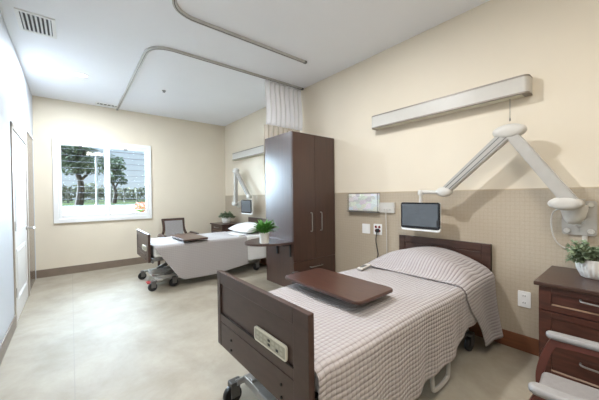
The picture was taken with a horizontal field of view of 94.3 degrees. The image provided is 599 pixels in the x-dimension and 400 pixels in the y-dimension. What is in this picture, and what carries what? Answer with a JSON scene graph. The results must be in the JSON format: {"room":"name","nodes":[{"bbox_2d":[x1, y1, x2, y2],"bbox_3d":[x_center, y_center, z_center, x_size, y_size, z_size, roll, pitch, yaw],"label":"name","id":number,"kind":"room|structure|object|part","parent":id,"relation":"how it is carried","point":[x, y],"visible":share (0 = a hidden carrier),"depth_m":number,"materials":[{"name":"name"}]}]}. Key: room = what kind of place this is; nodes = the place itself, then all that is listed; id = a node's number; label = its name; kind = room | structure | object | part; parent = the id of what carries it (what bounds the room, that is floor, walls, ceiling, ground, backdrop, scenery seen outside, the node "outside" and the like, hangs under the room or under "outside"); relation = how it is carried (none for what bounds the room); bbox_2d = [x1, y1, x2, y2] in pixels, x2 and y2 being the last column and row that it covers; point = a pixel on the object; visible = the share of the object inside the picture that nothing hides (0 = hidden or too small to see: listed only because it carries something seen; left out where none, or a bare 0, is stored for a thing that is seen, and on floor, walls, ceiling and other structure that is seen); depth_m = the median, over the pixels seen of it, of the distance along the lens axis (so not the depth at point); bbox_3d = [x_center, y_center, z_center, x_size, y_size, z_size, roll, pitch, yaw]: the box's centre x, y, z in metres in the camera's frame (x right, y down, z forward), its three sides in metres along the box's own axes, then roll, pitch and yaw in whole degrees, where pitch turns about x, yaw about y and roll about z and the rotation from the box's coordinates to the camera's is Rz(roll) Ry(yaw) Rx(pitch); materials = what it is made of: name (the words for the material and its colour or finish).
{"room":"hospital room","nodes":[
{"label":"hospital room","id":0,"kind":"room"},
{"bbox_2d":[0,10,35,343],"bbox_3d":[-1.927,-0.208,1.486,0.120,3.135,8.384,-1,1,-39],"label":"wall","id":1,"kind":"structure","parent":0,"point":[15,93],"depth_m":2.76,"materials":[{"name":"white paint"}]},
{"bbox_2d":[0,315,15,364],"bbox_3d":[-1.142,1.291,0.676,0.012,0.138,5.890,-1,1,-39],"label":"baseboard","id":2,"kind":"structure","parent":1,"relation":"attached to","point":[8,336],"depth_m":2.54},
{"bbox_2d":[10,121,34,326],"bbox_3d":[-3.425,0.260,3.444,0.139,2.185,1.280,-1,1,-39],"label":"door","id":3,"kind":"structure","parent":1,"relation":"in","point":[21,228],"depth_m":3.35,"materials":[{"name":"white paint"}]},
{"bbox_2d":[26,127,35,290],"bbox_3d":[-4.221,0.151,4.349,0.051,2.400,0.980,-1,1,-39],"label":"door","id":4,"kind":"structure","parent":1,"relation":"in","point":[28,139],"depth_m":4.35,"materials":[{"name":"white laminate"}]},
{"bbox_3d":[-4.204,0.151,4.363,0.006,2.400,0.980,-1,1,-39],"label":"frame","id":5,"kind":"part","parent":4,"relation":"part of","materials":[{"name":"white paint"}]},
{"bbox_2d":[32,95,225,269],"bbox_3d":[-3.238,-0.247,5.913,3.720,3.135,0.120,-1,1,-39],"label":"wall","id":6,"kind":"structure","parent":0,"point":[188,157],"depth_m":5.65,"materials":[{"name":"beige paint"}]},
{"bbox_2d":[36,257,162,278],"bbox_3d":[-3.179,1.252,5.880,3.480,0.138,0.012,-1,1,-39],"label":"baseboard","id":7,"kind":"structure","parent":6,"relation":"attached to","point":[139,260],"depth_m":5.21,"materials":[{"name":"brown wood"}]},
{"bbox_2d":[52,137,151,223],"bbox_3d":[-3.780,-0.363,5.439,1.565,1.532,0.164,-1,1,-39],"label":"window","id":8,"kind":"structure","parent":6,"relation":"in","point":[57,142],"depth_m":5.35,"materials":[{"name":"white paint"}]},
{"bbox_3d":[-4.019,-0.356,5.187,0.721,1.392,0.032,-1,1,-39],"label":"shutter panel","id":9,"kind":"part","parent":8,"relation":"part of","materials":[{"name":"white paint"}]},
{"bbox_3d":[-3.467,-0.368,5.641,0.701,1.392,0.032,-1,1,-39],"label":"shutter panel","id":10,"kind":"part","parent":8,"relation":"part of","materials":[{"name":"white paint"}]},
{"bbox_2d":[0,0,489,125],"bbox_3d":[-0.594,-1.856,2.656,3.720,0.100,8.504,-1,1,-39],"label":"ceiling","id":11,"kind":"structure","parent":0,"point":[105,41],"depth_m":3.22,"materials":[{"name":"paint"}]},
{"bbox_2d":[13,7,56,38],"bbox_3d":[-2.661,-1.776,2.818,0.290,0.016,0.420,-1,1,-39],"label":"ceiling vent","id":12,"kind":"object","parent":11,"relation":"in","point":[27,21],"visible":1,"depth_m":2.80,"materials":[{"name":"white metal"}]},
{"bbox_2d":[72,72,88,77],"bbox_3d":[-3.131,-1.788,3.984,0.190,0.008,0.190,-1,1,-39],"label":"recessed light","id":13,"kind":"object","parent":11,"relation":"in","point":[78,74],"visible":1,"depth_m":3.98,"materials":[{"name":"white paint"}]},
{"bbox_2d":[75,73,86,76],"bbox_3d":[-3.131,-1.788,3.984,0.136,0.002,0.136,-1,1,-39],"label":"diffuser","id":14,"kind":"object","parent":13,"relation":"attached to","point":[76,74],"depth_m":3.98,"materials":[{"name":"white plastic"}]},
{"bbox_2d":[95,102,117,107],"bbox_3d":[-3.635,-1.794,5.253,0.360,0.016,0.150,-1,1,-39],"label":"ceiling vent","id":15,"kind":"object","parent":11,"relation":"in","point":[96,103],"visible":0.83,"depth_m":5.23,"materials":[{"name":"white metal"}]},
{"bbox_2d":[116,46,303,109],"bbox_3d":[-1.785,-1.806,5.027,2.269,0.028,3.080,-1,1,-39],"label":"track","id":16,"kind":"object","parent":11,"relation":"attached to","point":[149,49],"visible":1,"depth_m":3.75,"materials":[{"name":"metal"}]},
{"bbox_2d":[263,79,302,258],"bbox_3d":[-0.237,-0.459,4.373,0.749,2.687,0.054,-1,1,-39],"label":"privacy curtain","id":17,"kind":"object","parent":16,"relation":"hanging from","point":[283,103],"visible":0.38,"depth_m":4.33,"materials":[{"name":"white fabric"}]},
{"bbox_2d":[172,0,306,63],"bbox_3d":[0.240,-1.794,2.133,1.720,0.028,2.637,-1,1,-39],"label":"track","id":18,"kind":"object","parent":11,"relation":"attached to","point":[178,9],"visible":1,"depth_m":2.99,"materials":[{"name":"metal"}]},
{"bbox_2d":[0,260,538,399],"bbox_3d":[-0.556,1.379,2.695,3.720,0.100,8.504,-1,1,-39],"label":"floor","id":19,"kind":"structure","parent":0,"point":[101,334],"depth_m":2.46,"materials":[{"name":"tile"}]},
{"bbox_2d":[157,218,198,265],"bbox_3d":[-2.432,0.850,5.560,0.656,0.939,0.668,-1,1,-39],"label":"armchair","id":20,"kind":"object","parent":19,"relation":"on","point":[170,226],"visible":0.41,"depth_m":5.71,"materials":[{"name":"grey fabric"}]},
{"bbox_3d":[-2.783,0.854,5.597,0.155,0.939,0.160,-1,1,-39],"label":"leg","id":21,"kind":"part","parent":20,"relation":"part of","materials":[{"name":"brown wood"}]},
{"bbox_3d":[-2.630,0.403,5.789,0.424,0.045,0.061,-1,1,-39],"label":"rail","id":22,"kind":"part","parent":20,"relation":"part of","materials":[{"name":"brown wood"}]},
{"bbox_3d":[-2.590,0.610,5.746,0.340,0.370,0.138,-1,1,-39],"label":"backrest","id":23,"kind":"part","parent":20,"relation":"part of","materials":[{"name":"grey fabric"}]},
{"bbox_3d":[-2.401,0.845,5.912,0.155,0.939,0.160,-1,1,-39],"label":"leg","id":24,"kind":"part","parent":20,"relation":"part of","materials":[{"name":"brown wood"}]},
{"bbox_2d":[170,233,207,240],"bbox_3d":[-1.934,0.959,4.737,0.386,0.721,1.110,-1,1,-39],"label":"tray","id":25,"kind":"object","parent":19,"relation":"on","point":[186,236],"visible":0.48,"depth_m":4.54,"materials":[{"name":"brown wood"}]},
{"bbox_2d":[137,217,265,290],"bbox_3d":[-1.617,0.848,4.978,2.136,0.930,0.880,-1,1,-39],"label":"hospital bed","id":26,"kind":"object","parent":19,"relation":"on","point":[145,250],"visible":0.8,"depth_m":4.29,"materials":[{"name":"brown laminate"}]},
{"bbox_3d":[-2.425,0.696,4.313,0.032,0.410,0.880,-1,1,-39],"label":"footboard","id":27,"kind":"part","parent":26,"relation":"part of","materials":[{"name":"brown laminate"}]},
{"bbox_3d":[-1.607,0.746,4.987,2.010,0.165,0.880,-1,1,-39],"label":"mattress","id":28,"kind":"part","parent":26,"relation":"part of","materials":[{"name":"white fabric"}]},
{"bbox_3d":[-2.160,1.016,4.856,0.621,0.317,0.028,-1,1,-39],"label":"lift arm","id":29,"kind":"part","parent":26,"relation":"part of","materials":[{"name":"grey metal"}]},
{"bbox_2d":[150,231,247,278],"bbox_3d":[-1.794,0.929,4.802,1.502,0.566,1.000,-1,1,-39],"label":"coverlet","id":30,"kind":"object","parent":26,"relation":"on","point":[224,251],"visible":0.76,"depth_m":4.46,"materials":[{"name":"white fabric"}]},
{"bbox_2d":[228,232,244,235],"bbox_3d":[-1.154,0.628,5.087,0.140,0.020,0.440,-1,1,-39],"label":"folded towel","id":31,"kind":"object","parent":30,"relation":"on","point":[233,233],"visible":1,"depth_m":4.99,"materials":[{"name":"white fabric"}]},
{"bbox_3d":[-1.652,1.157,4.950,1.860,0.085,0.760,-1,1,-39],"label":"frame","id":32,"kind":"part","parent":26,"relation":"part of","materials":[{"name":"paint"}]},
{"bbox_2d":[229,231,265,260],"bbox_3d":[-1.024,0.860,5.461,0.512,0.440,0.929,-1,1,-39],"label":"sheet","id":33,"kind":"object","parent":26,"relation":"on","point":[254,253],"visible":0.36,"depth_m":5.08,"materials":[{"name":"white fabric"}]},
{"bbox_2d":[228,222,256,232],"bbox_3d":[-1.036,0.539,5.468,0.453,0.192,0.800,-1,1,-39],"label":"pillow","id":34,"kind":"object","parent":33,"relation":"on","point":[245,227],"visible":0.8,"depth_m":5.29,"materials":[{"name":"white fabric"}]},
{"bbox_3d":[-0.807,0.661,5.644,0.033,0.590,0.880,-1,1,-39],"label":"headboard","id":35,"kind":"part","parent":26,"relation":"part of","materials":[{"name":"brown wood"}]},
{"bbox_2d":[210,221,238,232],"bbox_3d":[-1.652,0.910,6.309,0.536,0.776,0.640,-1,1,-39],"label":"nightstand","id":36,"kind":"object","parent":19,"relation":"on","point":[217,226],"visible":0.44,"depth_m":6.09,"materials":[{"name":"brown wood"}]},
{"bbox_3d":[-1.830,0.632,6.162,0.020,0.154,0.592,-1,1,-39],"label":"drawer","id":37,"kind":"part","parent":36,"relation":"part of","materials":[{"name":"brown wood"}]},
{"bbox_2d":[218,211,234,222],"bbox_3d":[-1.652,0.385,6.306,0.366,0.272,0.412,0,1,34],"label":"potted plant","id":38,"kind":"object","parent":36,"relation":"on","point":[226,217],"visible":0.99,"depth_m":6.24,"materials":[{"name":"green plant"}]},
{"bbox_3d":[-1.662,0.455,6.313,0.213,0.132,0.211,-1,1,-39],"label":"pot","id":39,"kind":"part","parent":38,"relation":"part of","materials":[{"name":"white ceramic"}]},
{"bbox_2d":[244,131,334,286],"bbox_3d":[-0.166,0.210,3.891,1.280,2.200,0.680,-1,1,-39],"label":"wardrobe","id":40,"kind":"object","parent":19,"relation":"on","point":[299,167],"visible":0.95,"depth_m":3.79,"materials":[{"name":"laminate"}]},
{"bbox_2d":[251,219,279,243],"bbox_3d":[-0.438,0.392,3.515,0.353,0.303,0.381,0,1,27],"label":"potted plant","id":41,"kind":"object","parent":40,"relation":"on","point":[266,227],"visible":1,"depth_m":3.45,"materials":[{"name":"green plant"}]},
{"bbox_3d":[-0.443,0.476,3.502,0.128,0.135,0.128,-1,1,-39],"label":"pot","id":42,"kind":"part","parent":41,"relation":"part of","materials":[{"name":"white ceramic"}]},
{"bbox_2d":[244,237,292,246],"bbox_3d":[-0.476,0.557,3.663,0.500,0.028,0.640,-1,1,-39],"label":"shelf","id":43,"kind":"object","parent":40,"relation":"attached to","point":[273,241],"depth_m":3.57,"materials":[{"name":"brown laminate"}]},
{"bbox_3d":[0.058,-0.041,3.700,0.384,1.691,0.020,-1,1,-39],"label":"door","id":44,"kind":"part","parent":40,"relation":"part of","materials":[{"name":"laminate"}]},
{"bbox_3d":[0.220,0.984,3.835,0.772,0.356,0.020,-1,1,-39],"label":"drawer","id":45,"kind":"part","parent":40,"relation":"part of","materials":[{"name":"laminate"}]},
{"bbox_3d":[0.358,-0.048,3.946,0.384,1.691,0.020,-1,1,-39],"label":"door","id":46,"kind":"part","parent":40,"relation":"part of","materials":[{"name":"laminate"}]},
{"bbox_2d":[285,268,392,304],"bbox_3d":[0.218,0.959,2.068,0.390,0.736,0.868,-1,1,-39],"label":"table","id":47,"kind":"object","parent":19,"relation":"on","point":[356,291],"visible":0.47,"depth_m":1.92,"materials":[{"name":"brown wood"}]},
{"bbox_2d":[217,234,491,399],"bbox_3d":[0.619,0.872,2.192,2.251,0.898,0.934,-1,1,-39],"label":"hospital bed","id":48,"kind":"object","parent":19,"relation":"on","point":[269,335],"visible":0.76,"depth_m":1.46,"materials":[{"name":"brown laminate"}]},
{"bbox_3d":[-0.240,0.706,1.497,0.032,0.477,0.915,-1,1,-39],"label":"footboard","id":49,"kind":"part","parent":48,"relation":"part of","materials":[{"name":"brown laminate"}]},
{"bbox_3d":[-0.145,0.694,1.355,0.010,0.072,0.280,-1,1,-39],"label":"control panel","id":50,"kind":"part","parent":48,"relation":"part of","materials":[{"name":"beige plastic"}]},
{"bbox_3d":[0.623,0.761,2.207,2.125,0.150,0.880,-1,1,-39],"label":"mattress","id":51,"kind":"part","parent":48,"relation":"part of","materials":[{"name":"grey fabric"}]},
{"bbox_3d":[0.578,1.164,2.171,1.975,0.085,0.760,-1,1,-39],"label":"frame","id":52,"kind":"part","parent":48,"relation":"part of","materials":[{"name":"paint"}]},
{"bbox_2d":[268,246,502,399],"bbox_3d":[0.619,0.859,2.173,2.168,0.745,1.088,-1,1,-39],"label":"coverlet","id":53,"kind":"object","parent":48,"relation":"on","point":[387,347],"visible":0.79,"depth_m":1.75,"materials":[{"name":"grey fabric"}]},
{"bbox_2d":[357,264,370,269],"bbox_3d":[0.622,0.643,2.676,0.056,0.024,0.200,0,1,39],"label":"remote","id":54,"kind":"object","parent":53,"relation":"on","point":[364,266],"visible":1,"depth_m":2.64,"materials":[{"name":"white plastic"}]},
{"bbox_2d":[367,246,502,346],"bbox_3d":[1.206,0.842,2.642,0.643,0.736,1.066,-1,1,-39],"label":"blanket","id":55,"kind":"object","parent":53,"relation":"on","point":[476,282],"depth_m":2.39,"materials":[{"name":"grey fabric"}]},
{"bbox_3d":[0.940,1.090,1.905,0.275,0.363,0.083,-1,1,-39],"label":"assist rail","id":56,"kind":"part","parent":48,"relation":"part of","materials":[{"name":"grey plastic"}]},
{"bbox_3d":[1.467,0.684,2.901,0.033,0.558,0.915,-1,1,-39],"label":"headboard","id":57,"kind":"part","parent":48,"relation":"part of","materials":[{"name":"brown wood"}]},
{"bbox_2d":[528,331,598,399],"bbox_3d":[1.258,0.862,1.013,0.616,0.939,0.668,-1,1,-43],"label":"armchair","id":58,"kind":"object","parent":19,"relation":"on","point":[547,386],"visible":1,"depth_m":1.29,"materials":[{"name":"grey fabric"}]},
{"bbox_3d":[0.858,1.017,1.032,0.030,0.634,0.091,-1,1,-43],"label":"leg","id":59,"kind":"part","parent":58,"relation":"part of","materials":[{"name":"brown wood"}]},
{"bbox_3d":[1.264,1.008,1.417,0.030,0.634,0.091,-1,1,-43],"label":"leg","id":60,"kind":"part","parent":58,"relation":"part of","materials":[{"name":"brown wood"}]},
{"bbox_3d":[1.218,0.893,1.055,0.500,0.070,0.500,-1,1,-43],"label":"seat","id":61,"kind":"part","parent":58,"relation":"part of","materials":[{"name":"grey leather"}]},
{"bbox_3d":[1.447,0.714,1.216,0.040,0.050,0.502,-1,1,-43],"label":"arm rail","id":62,"kind":"part","parent":58,"relation":"part of","materials":[{"name":"brown wood"}]},
{"bbox_2d":[533,266,598,388],"bbox_3d":[2.003,0.922,1.806,0.626,0.776,0.640,-1,1,-39],"label":"nightstand","id":63,"kind":"object","parent":19,"relation":"on","point":[568,300],"visible":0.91,"depth_m":1.76,"materials":[{"name":"brown wood"}]},
{"bbox_3d":[1.794,0.940,1.634,0.020,0.424,0.592,-1,1,-39],"label":"drawer","id":64,"kind":"part","parent":63,"relation":"part of","materials":[{"name":"brown wood"}]},
{"bbox_3d":[1.791,0.645,1.631,0.020,0.154,0.592,-1,1,-39],"label":"drawer","id":65,"kind":"part","parent":63,"relation":"part of","materials":[{"name":"brown wood"}]},
{"bbox_2d":[564,240,598,279],"bbox_3d":[2.039,0.404,1.900,0.357,0.255,0.343,-1,1,-39],"label":"potted plant","id":66,"kind":"object","parent":63,"relation":"on","point":[586,259],"visible":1,"depth_m":1.89,"materials":[{"name":"green plant"}]},
{"bbox_3d":[2.026,0.468,1.902,0.204,0.126,0.202,-1,1,-39],"label":"pot","id":67,"kind":"part","parent":66,"relation":"part of","materials":[{"name":"white ceramic"}]},
{"bbox_3d":[1.778,1.008,1.621,0.040,0.018,0.212,-1,1,-39],"label":"handle","id":68,"kind":"part","parent":63,"relation":"part of","materials":[{"name":"silver metal"}]},
{"bbox_3d":[1.774,0.618,1.616,0.040,0.018,0.212,-1,1,-39],"label":"handle","id":69,"kind":"part","parent":63,"relation":"part of","materials":[{"name":"silver metal"}]},
{"bbox_2d":[225,0,598,195],"bbox_3d":[0.815,-0.269,3.819,0.120,3.135,8.504,-1,1,-39],"label":"wall","id":70,"kind":"structure","parent":0,"point":[555,42],"depth_m":2.72,"materials":[{"name":"beige paint"}]},
{"bbox_2d":[232,168,252,214],"bbox_3d":[-1.163,-0.205,5.932,0.244,0.987,0.870,-1,1,-39],"label":"monitor arm","id":71,"kind":"object","parent":70,"relation":"attached to","point":[245,205],"visible":1,"depth_m":5.83,"materials":[{"name":"grey plastic"}]},
{"bbox_2d":[232,145,263,160],"bbox_3d":[-1.025,-0.887,5.843,0.130,0.346,1.530,-1,1,-39],"label":"wall lamp","id":72,"kind":"object","parent":70,"relation":"attached to","point":[256,151],"visible":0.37,"depth_m":5.79,"materials":[{"name":"white plastic"}]},
{"bbox_2d":[347,193,379,212],"bbox_3d":[0.831,0.036,3.662,0.057,0.247,0.502,-1,1,-39],"label":"file holder","id":73,"kind":"object","parent":70,"relation":"attached to","point":[359,201],"visible":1,"depth_m":3.66,"materials":[{"name":"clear plastic"}]},
{"bbox_2d":[362,224,369,233],"bbox_3d":[0.876,0.375,3.655,0.008,0.125,0.120,-1,1,-39],"label":"blank wall plate","id":74,"kind":"object","parent":70,"relation":"attached to","point":[365,227],"visible":1,"depth_m":3.65,"materials":[{"name":"white paint"}]},
{"bbox_2d":[374,224,381,234],"bbox_3d":[0.989,0.371,3.515,0.010,0.135,0.120,-1,1,-39],"label":"power outlet","id":75,"kind":"object","parent":70,"relation":"attached to","point":[376,226],"visible":0.85,"depth_m":3.50,"materials":[{"name":"white paint"}]},
{"bbox_2d":[375,229,378,257],"bbox_3d":[0.965,0.544,3.468,0.045,0.364,0.110,0,1,29],"label":"cable","id":76,"kind":"object","parent":75,"relation":"hanging from","point":[376,230],"visible":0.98,"depth_m":3.48,"materials":[{"name":"black rubber"}]},
{"bbox_2d":[379,202,395,212],"bbox_3d":[1.069,0.093,3.392,0.034,0.123,0.210,-1,1,-39],"label":"station","id":77,"kind":"object","parent":70,"relation":"attached to","point":[390,207],"visible":1,"depth_m":3.38,"materials":[{"name":"white plastic"}]},
{"bbox_2d":[385,210,386,253],"bbox_3d":[1.056,0.412,3.382,0.031,0.594,0.011,-1,1,-39],"label":"cord","id":78,"kind":"object","parent":77,"relation":"hanging from","point":[386,210],"visible":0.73,"depth_m":3.38,"materials":[{"name":"white plastic"}]},
{"bbox_2d":[259,258,538,355],"bbox_3d":[0.784,1.231,3.790,0.014,0.138,8.252,-1,1,-39],"label":"baseboard","id":79,"kind":"structure","parent":70,"relation":"attached to","point":[521,342],"depth_m":2.43,"materials":[{"name":"brown wood"}]},
{"bbox_2d":[225,188,598,339],"bbox_3d":[0.777,0.533,3.790,0.005,1.258,8.264,-1,1,-39],"label":"wainscot panel","id":80,"kind":"object","parent":70,"relation":"attached to","point":[516,223],"depth_m":2.53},
{"bbox_2d":[230,187,598,195],"bbox_3d":[0.768,-0.097,3.781,0.008,0.010,8.264,-1,1,-39],"label":"trim","id":81,"kind":"structure","parent":70,"relation":"attached to","point":[569,187],"depth_m":2.60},
{"bbox_2d":[372,74,531,129],"bbox_3d":[1.412,-0.856,2.882,0.130,0.346,1.540,-1,1,-39],"label":"wall lamp","id":82,"kind":"object","parent":70,"relation":"attached to","point":[520,86],"visible":1,"depth_m":2.65,"materials":[{"name":"white plastic"}]},
{"bbox_2d":[401,123,596,235],"bbox_3d":[1.640,-0.155,2.526,0.244,0.945,1.442,-1,1,-39],"label":"monitor arm","id":83,"kind":"object","parent":70,"relation":"attached to","point":[579,216],"visible":1,"depth_m":2.22,"materials":[{"name":"grey plastic"}]},
{"bbox_2d":[550,209,570,249],"bbox_3d":[2.058,0.227,2.156,0.165,0.325,0.062,0,1,39],"label":"power cable","id":84,"kind":"object","parent":83,"relation":"hanging from","point":[556,209],"visible":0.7,"depth_m":2.21,"materials":[{"name":"white plastic"}]},
{"bbox_3d":[2.130,0.137,2.120,0.014,0.260,0.190,-1,1,-39],"label":"wall plate","id":85,"kind":"part","parent":83,"relation":"part of","materials":[{"name":"grey plastic"}]},
{"bbox_2d":[518,290,530,307],"bbox_3d":[1.929,0.852,2.385,0.012,0.135,0.088,-1,1,-39],"label":"power outlet","id":86,"kind":"object","parent":70,"relation":"attached to","point":[524,298],"visible":1,"depth_m":2.38,"materials":[{"name":"white plastic"}]},
{"label":"outside","id":87,"kind":"structure","parent":0,"visible":0},
{"bbox_3d":[-4.789,1.615,5.863,120.000,0.050,1.666,-1,1,-39],"label":"ground","id":88,"kind":"structure","parent":87,"visible":0},
{"bbox_2d":[62,205,144,214],"bbox_3d":[-4.239,0.848,7.535,15.040,1.430,0.280,-1,1,-39],"label":"wall","id":89,"kind":"structure","parent":88,"relation":"on","point":[117,208],"depth_m":6.77,"materials":[{"name":"white paint"}]},
{"bbox_2d":[133,202,145,211],"bbox_3d":[-4.061,0.805,7.188,0.405,1.521,0.436,-1,1,-39],"label":"flowering shrub","id":90,"kind":"object","parent":88,"relation":"on","point":[140,206],"visible":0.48,"depth_m":7.10,"materials":[{"name":"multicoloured plant"}]},
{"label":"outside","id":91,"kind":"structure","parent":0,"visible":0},
{"bbox_2d":[62,199,145,206],"bbox_3d":[-40.849,0.878,49.673,120.000,1.300,111.380,-1,1,-39],"label":"lawn","id":92,"kind":"structure","parent":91,"point":[87,202],"depth_m":22.88,"materials":[{"name":"green plant"}]},
{"bbox_2d":[61,145,117,205],"bbox_3d":[-12.254,-2.123,15.556,3.734,4.905,3.486,-1,1,-39],"label":"broadleaf tree","id":93,"kind":"object","parent":92,"relation":"on","point":[78,167],"visible":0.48,"depth_m":15.34,"materials":[{"name":"green plant"}]},
{"bbox_3d":[-12.257,-2.925,15.530,3.669,3.301,3.428,-1,1,-39],"label":"crown","id":94,"kind":"part","parent":93,"relation":"part of","materials":[{"name":"green plant"}]},
{"bbox_2d":[95,153,98,205],"bbox_3d":[-10.040,-1.005,13.751,0.180,2.620,0.180,-1,1,-39],"label":"light pole","id":95,"kind":"object","parent":92,"relation":"on","point":[96,170],"visible":0.93,"depth_m":13.71,"materials":[{"name":"white metal"}]},
{"bbox_2d":[62,183,145,201],"bbox_3d":[-35.742,-1.195,48.278,64.583,4.115,6.667,-1,1,-39],"label":"hedge","id":96,"kind":"object","parent":92,"relation":"on","point":[90,195],"visible":0.15,"depth_m":49.44,"materials":[{"name":"green plant"}]},
{"bbox_2d":[62,188,145,202],"bbox_3d":[-18.654,-0.435,27.385,66.000,1.350,0.140,-1,1,-39],"label":"fence","id":97,"kind":"object","parent":92,"relation":"on","point":[67,189],"visible":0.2,"depth_m":26.82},
{"bbox_3d":[-21.125,-0.382,25.352,0.120,1.350,0.140,-1,1,-39],"label":"post","id":98,"kind":"part","parent":97,"relation":"part of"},
{"bbox_2d":[101,156,127,202],"bbox_3d":[-14.453,-1.588,21.693,1.888,3.737,2.117,-1,1,-39],"label":"broadleaf tree","id":99,"kind":"object","parent":92,"relation":"on","point":[119,166],"visible":0.66,"depth_m":21.62,"materials":[{"name":"green plant"}]},
{"bbox_3d":[-14.461,-2.292,21.684,1.888,2.328,2.117,-1,1,-39],"label":"crown","id":100,"kind":"part","parent":99,"relation":"part of","materials":[{"name":"green plant"}]},
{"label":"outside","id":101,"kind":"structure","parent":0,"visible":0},
{"bbox_2d":[62,201,135,202],"bbox_3d":[-26.046,0.259,31.665,120.000,0.030,6.000,-1,1,-39],"label":"road","id":102,"kind":"structure","parent":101,"point":[99,201],"depth_m":32.55,"materials":[{"name":"grey asphalt"}]}
]}

